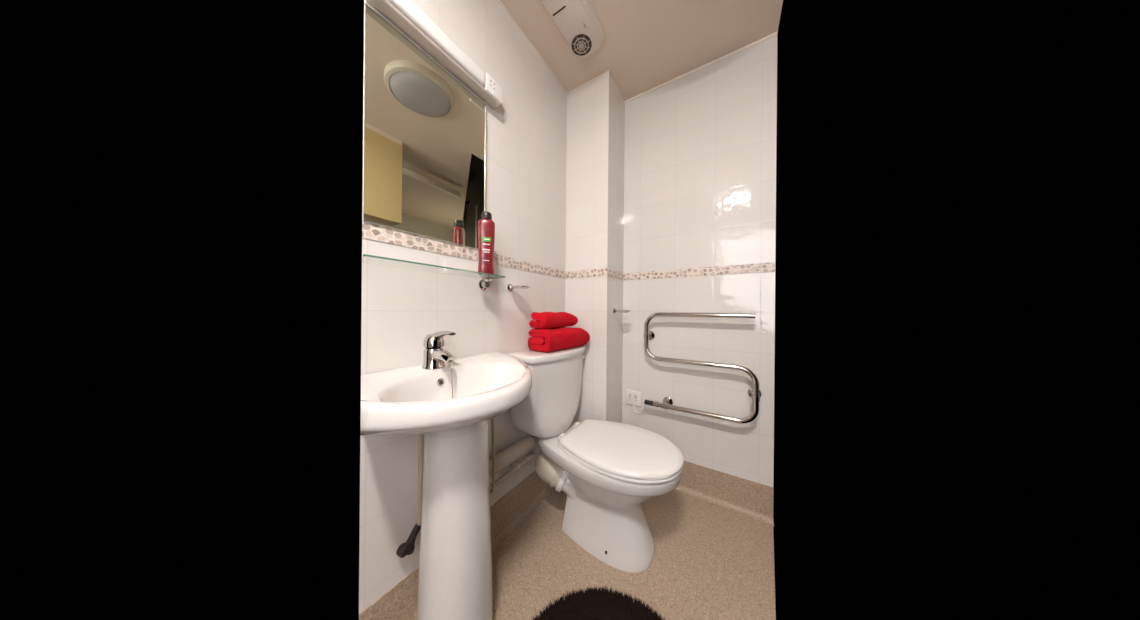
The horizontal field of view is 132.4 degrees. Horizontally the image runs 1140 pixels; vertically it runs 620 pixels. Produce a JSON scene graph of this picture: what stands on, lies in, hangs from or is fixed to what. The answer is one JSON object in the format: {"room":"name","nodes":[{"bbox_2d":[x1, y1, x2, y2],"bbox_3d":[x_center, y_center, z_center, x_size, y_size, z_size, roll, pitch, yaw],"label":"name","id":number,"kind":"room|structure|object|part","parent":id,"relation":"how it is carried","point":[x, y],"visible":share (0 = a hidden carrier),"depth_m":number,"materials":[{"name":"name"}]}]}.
{"room":"bathroom","nodes":[
{"label":"bathroom","id":0,"kind":"room"},
{"bbox_2d":[359,0,566,613],"bbox_3d":[-0.273,-0.176,1.341,0.100,2.471,1.387,1,0,32],"label":"wall","id":1,"kind":"structure","parent":0,"point":[403,303],"depth_m":1.07,"materials":[{"name":"tile"}]},
{"bbox_2d":[396,434,423,557],"bbox_3d":[-0.515,0.569,0.812,0.032,0.424,0.076,1,0,32],"label":"valve","id":2,"kind":"object","parent":1,"relation":"attached to","point":[406,548],"visible":0.77,"depth_m":0.83,"materials":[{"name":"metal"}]},
{"bbox_2d":[363,3,486,249],"bbox_3d":[-0.479,-0.570,0.908,0.008,0.631,0.428,1,0,32],"label":"wall mirror","id":3,"kind":"object","parent":1,"relation":"attached to","point":[424,174],"visible":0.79,"depth_m":0.85,"materials":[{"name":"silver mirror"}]},
{"bbox_2d":[362,254,504,289],"bbox_3d":[-0.438,-0.116,0.867,0.130,0.057,0.482,1,0,32],"label":"glass shelf","id":4,"kind":"object","parent":1,"relation":"attached to","point":[483,284],"visible":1,"depth_m":0.89,"materials":[{"name":"green"}]},
{"bbox_3d":[-0.440,-0.136,0.862,0.128,0.005,0.473,1,0,32],"label":"glass","id":5,"kind":"part","parent":4,"relation":"part of","materials":[{"name":"green"}]},
{"bbox_2d":[478,211,494,274],"bbox_3d":[-0.327,-0.260,0.984,0.065,0.244,0.042,1,0,-20],"label":"shampoo bottle","id":6,"kind":"object","parent":4,"relation":"on","point":[486,226],"visible":0.96,"depth_m":0.97,"materials":[{"name":"red plastic"}]},
{"bbox_2d":[366,0,502,108],"bbox_3d":[-0.442,-0.934,0.911,0.064,0.077,0.472,1,0,32],"label":"light","id":7,"kind":"object","parent":1,"relation":"attached to","point":[405,15],"visible":1,"depth_m":0.87,"materials":[{"name":"beige plastic"}]},
{"bbox_2d":[388,0,484,85],"bbox_3d":[-0.462,-0.935,0.869,0.052,0.060,0.380,1,0,32],"label":"diffuser","id":8,"kind":"object","parent":7,"relation":"attached to","point":[405,15],"depth_m":0.85,"materials":[{"name":"white plastic"}]},
{"bbox_3d":[-0.328,-0.931,1.065,0.032,0.069,0.086,1,0,32],"label":"socket plate","id":9,"kind":"part","parent":7,"relation":"part of","materials":[{"name":"white plastic"}]},
{"bbox_2d":[359,470,554,619],"bbox_3d":[-0.309,0.972,1.171,0.038,0.174,1.072,1,0,32],"label":"baseboard","id":10,"kind":"structure","parent":1,"relation":"attached to","point":[508,513],"depth_m":1.15,"materials":[{"name":"plastic"}]},
{"bbox_2d":[362,222,565,278],"bbox_3d":[-0.314,-0.229,1.181,0.002,0.047,1.072,1,0,32],"label":"trim","id":11,"kind":"structure","parent":1,"relation":"attached to","point":[369,231],"depth_m":0.92,"materials":[{"name":"beige tile"}]},
{"bbox_2d":[490,418,533,492],"bbox_3d":[-0.317,0.583,1.089,0.076,0.370,0.465,1,0,27],"label":"pipe","id":12,"kind":"object","parent":1,"relation":"attached to","point":[514,466],"visible":0.71,"depth_m":1.10,"materials":[{"name":"beige"}]},
{"bbox_2d":[489,435,534,477],"bbox_3d":[-0.333,0.672,1.081,0.068,0.070,0.475,1,0,32],"label":"pipe","id":13,"kind":"object","parent":1,"relation":"attached to","point":[504,458],"visible":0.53,"depth_m":1.15,"materials":[{"name":"beige"}]},
{"bbox_2d":[507,284,529,290],"bbox_3d":[-0.240,-0.109,1.201,0.106,0.036,0.089,1,0,32],"label":"holder","id":14,"kind":"object","parent":1,"relation":"attached to","point":[510,287],"visible":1,"depth_m":1.21,"materials":[{"name":"silver metal"}]},
{"bbox_2d":[498,0,567,92],"bbox_3d":[-0.303,-1.410,1.180,0.006,0.006,1.072,1,0,32],"label":"trim","id":15,"kind":"structure","parent":1,"relation":"attached to","point":[498,0],"depth_m":1.32,"materials":[{"name":"beige"}]},
{"bbox_2d":[565,93,567,311],"bbox_3d":[-0.027,-0.261,1.633,0.006,2.298,0.006,1,0,32],"label":"trim","id":16,"kind":"structure","parent":1,"relation":"attached to","point":[567,93],"depth_m":1.63,"materials":[{"name":"beige"}]},
{"bbox_2d":[566,71,624,422],"bbox_3d":[0.179,-0.172,1.689,0.292,2.471,0.315,1,0,32],"label":"wall","id":17,"kind":"structure","parent":0,"point":[596,109],"depth_m":1.55,"materials":[{"name":"tile"}]},
{"bbox_2d":[568,70,608,92],"bbox_3d":[0.105,-1.406,1.555,0.292,0.006,0.006,1,0,32],"label":"trim","id":18,"kind":"structure","parent":17,"relation":"attached to","point":[608,70],"depth_m":1.54,"materials":[{"name":"beige"}]},
{"bbox_2d":[566,268,623,279],"bbox_3d":[0.167,-0.225,1.664,0.292,0.047,0.265,1,0,32],"label":"trim","id":19,"kind":"structure","parent":17,"relation":"attached to","point":[600,271],"depth_m":1.55,"materials":[{"name":"beige tile"}]},
{"bbox_2d":[613,308,630,313],"bbox_3d":[0.319,0.005,1.538,0.106,0.036,0.089,1,0,32],"label":"holder","id":20,"kind":"object","parent":17,"relation":"attached to","point":[614,309],"visible":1,"depth_m":1.55,"materials":[{"name":"silver metal"}]},
{"bbox_2d":[492,490,775,619],"bbox_3d":[-0.121,1.085,0.502,1.114,0.050,2.529,1,0,32],"label":"floor","id":21,"kind":"structure","parent":0,"point":[710,561],"depth_m":1.04,"materials":[{"name":"plastic"}]},
{"bbox_2d":[360,352,531,619],"bbox_3d":[-0.316,0.622,0.803,0.408,0.874,0.599,1,0,32],"label":"basin","id":22,"kind":"object","parent":21,"relation":"on","point":[453,408],"visible":0.99,"depth_m":0.69,"materials":[{"name":"white ceramic"}]},
{"bbox_2d":[422,331,455,369],"bbox_3d":[-0.429,0.130,0.828,0.136,0.127,0.070,1,0,32],"label":"mixer tap","id":23,"kind":"object","parent":22,"relation":"on","point":[435,356],"visible":1,"depth_m":0.81,"materials":[{"name":"silver metal"}]},
{"bbox_3d":[-0.429,0.096,0.828,0.130,0.059,0.063,1,0,32],"label":"lever","id":24,"kind":"part","parent":23,"relation":"part of","materials":[{"name":"silver metal"}]},
{"bbox_3d":[-0.420,0.151,0.822,0.114,0.054,0.048,1,0,32],"label":"spout","id":25,"kind":"part","parent":23,"relation":"part of","materials":[{"name":"silver metal"}]},
{"bbox_3d":[-0.379,0.246,0.807,0.014,0.125,0.004,1,0,32],"label":"plug chain","id":26,"kind":"part","parent":22,"relation":"part of","materials":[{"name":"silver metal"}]},
{"bbox_2d":[508,345,683,572],"bbox_3d":[0.140,0.638,1.210,0.742,0.850,0.490,1,0,32],"label":"toilet","id":27,"kind":"object","parent":21,"relation":"on","point":[611,468],"visible":0.98,"depth_m":1.11,"materials":[{"name":"white ceramic"}]},
{"bbox_3d":[-0.081,0.227,1.353,0.210,0.032,0.490,1,0,32],"label":"cistern lid","id":28,"kind":"part","parent":27,"relation":"part of","materials":[{"name":"white ceramic"}]},
{"bbox_2d":[535,451,566,491],"bbox_3d":[-0.028,0.820,1.392,0.230,0.153,0.388,1,0,32],"label":"pipe","id":29,"kind":"object","parent":27,"relation":"attached to","point":[548,471],"visible":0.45,"depth_m":1.22,"materials":[{"name":"beige plastic"}]},
{"bbox_2d":[528,327,589,351],"bbox_3d":[-0.050,0.151,1.382,0.168,0.114,0.353,1,0,39],"label":"folded towel","id":30,"kind":"object","parent":27,"relation":"on","point":[558,338],"visible":0.98,"depth_m":1.27,"materials":[{"name":"red fabric"}]},
{"bbox_2d":[529,312,577,328],"bbox_3d":[-0.079,0.051,1.354,0.127,0.083,0.273,1,0,39],"label":"folded towel","id":31,"kind":"object","parent":30,"relation":"on","point":[542,320],"visible":1,"depth_m":1.27,"materials":[{"name":"red fabric"}]},
{"bbox_3d":[0.233,0.638,1.163,0.531,0.014,0.416,1,0,32],"label":"seat","id":32,"kind":"part","parent":27,"relation":"part of","materials":[{"name":"white plastic"}]},
{"bbox_3d":[0.236,0.617,1.161,0.527,0.026,0.414,1,0,32],"label":"lid","id":33,"kind":"part","parent":27,"relation":"part of","materials":[{"name":"white plastic"}]},
{"bbox_2d":[531,586,664,619],"bbox_3d":[0.100,1.047,0.637,0.623,0.028,0.628,1,0,32],"label":"bath mat","id":34,"kind":"object","parent":21,"relation":"on","point":[591,604],"visible":1,"depth_m":0.88,"materials":[{"name":"black fabric"}]},
{"bbox_2d":[500,0,782,100],"bbox_3d":[1.083,-1.430,0.399,3.220,0.060,3.720,1,0,32],"label":"ceiling","id":35,"kind":"structure","parent":0,"point":[648,44],"depth_m":1.29,"materials":[{"name":"beige paint"}]},
{"bbox_2d":[541,0,604,57],"bbox_3d":[0.014,-1.387,1.195,0.184,0.045,0.400,1,0,32],"label":"fan","id":36,"kind":"object","parent":35,"relation":"attached to","point":[577,21],"visible":1,"depth_m":1.21,"materials":[{"name":"white plastic"}]},
{"bbox_2d":[571,34,591,55],"bbox_3d":[0.060,-1.369,1.302,0.104,0.004,0.104,1,0,10],"label":"grille","id":37,"kind":"object","parent":36,"relation":"attached to","point":[581,44],"depth_m":1.30,"materials":[{"name":"beige"}]},
{"bbox_2d":[622,35,776,486],"bbox_3d":[0.712,-0.168,1.508,0.802,2.471,0.050,1,0,32],"label":"wall","id":38,"kind":"structure","parent":0,"point":[700,147],"depth_m":1.44,"materials":[{"name":"tile"}]},
{"bbox_2d":[625,389,644,412],"bbox_3d":[0.434,0.599,1.631,0.048,0.136,0.161,1,0,-36],"label":"outlet","id":39,"kind":"object","parent":38,"relation":"attached to","point":[632,397],"visible":0.95,"depth_m":1.64,"materials":[{"name":"white plastic"}]},
{"bbox_3d":[0.416,0.578,1.655,0.108,0.094,0.012,1,0,32],"label":"plate","id":40,"kind":"part","parent":39,"relation":"part of","materials":[{"name":"white plastic"}]},
{"bbox_2d":[624,262,774,279],"bbox_3d":[0.699,-0.220,1.486,0.802,0.047,0.002,1,0,32],"label":"trim","id":41,"kind":"structure","parent":38,"relation":"attached to","point":[761,267],"depth_m":1.44,"materials":[{"name":"beige tile"}]},
{"bbox_2d":[624,31,777,102],"bbox_3d":[0.709,-1.400,1.485,0.802,0.016,0.016,1,0,32],"label":"trim","id":42,"kind":"structure","parent":38,"relation":"attached to","point":[775,33],"depth_m":1.43,"materials":[{"name":"beige"}]},
{"bbox_2d":[644,312,760,423],"bbox_3d":[0.711,0.303,1.417,0.597,0.577,0.100,1,0,32],"label":"heated towel rail","id":43,"kind":"object","parent":38,"relation":"attached to","point":[754,392],"visible":1,"depth_m":1.35,"materials":[{"name":"silver metal"}]},
{"bbox_2d":[674,461,773,526],"bbox_3d":[0.679,0.981,1.470,0.802,0.174,0.038,1,0,32],"label":"baseboard","id":44,"kind":"structure","parent":38,"relation":"attached to","point":[753,500],"depth_m":1.37,"materials":[{"name":"plastic"}]}
]}

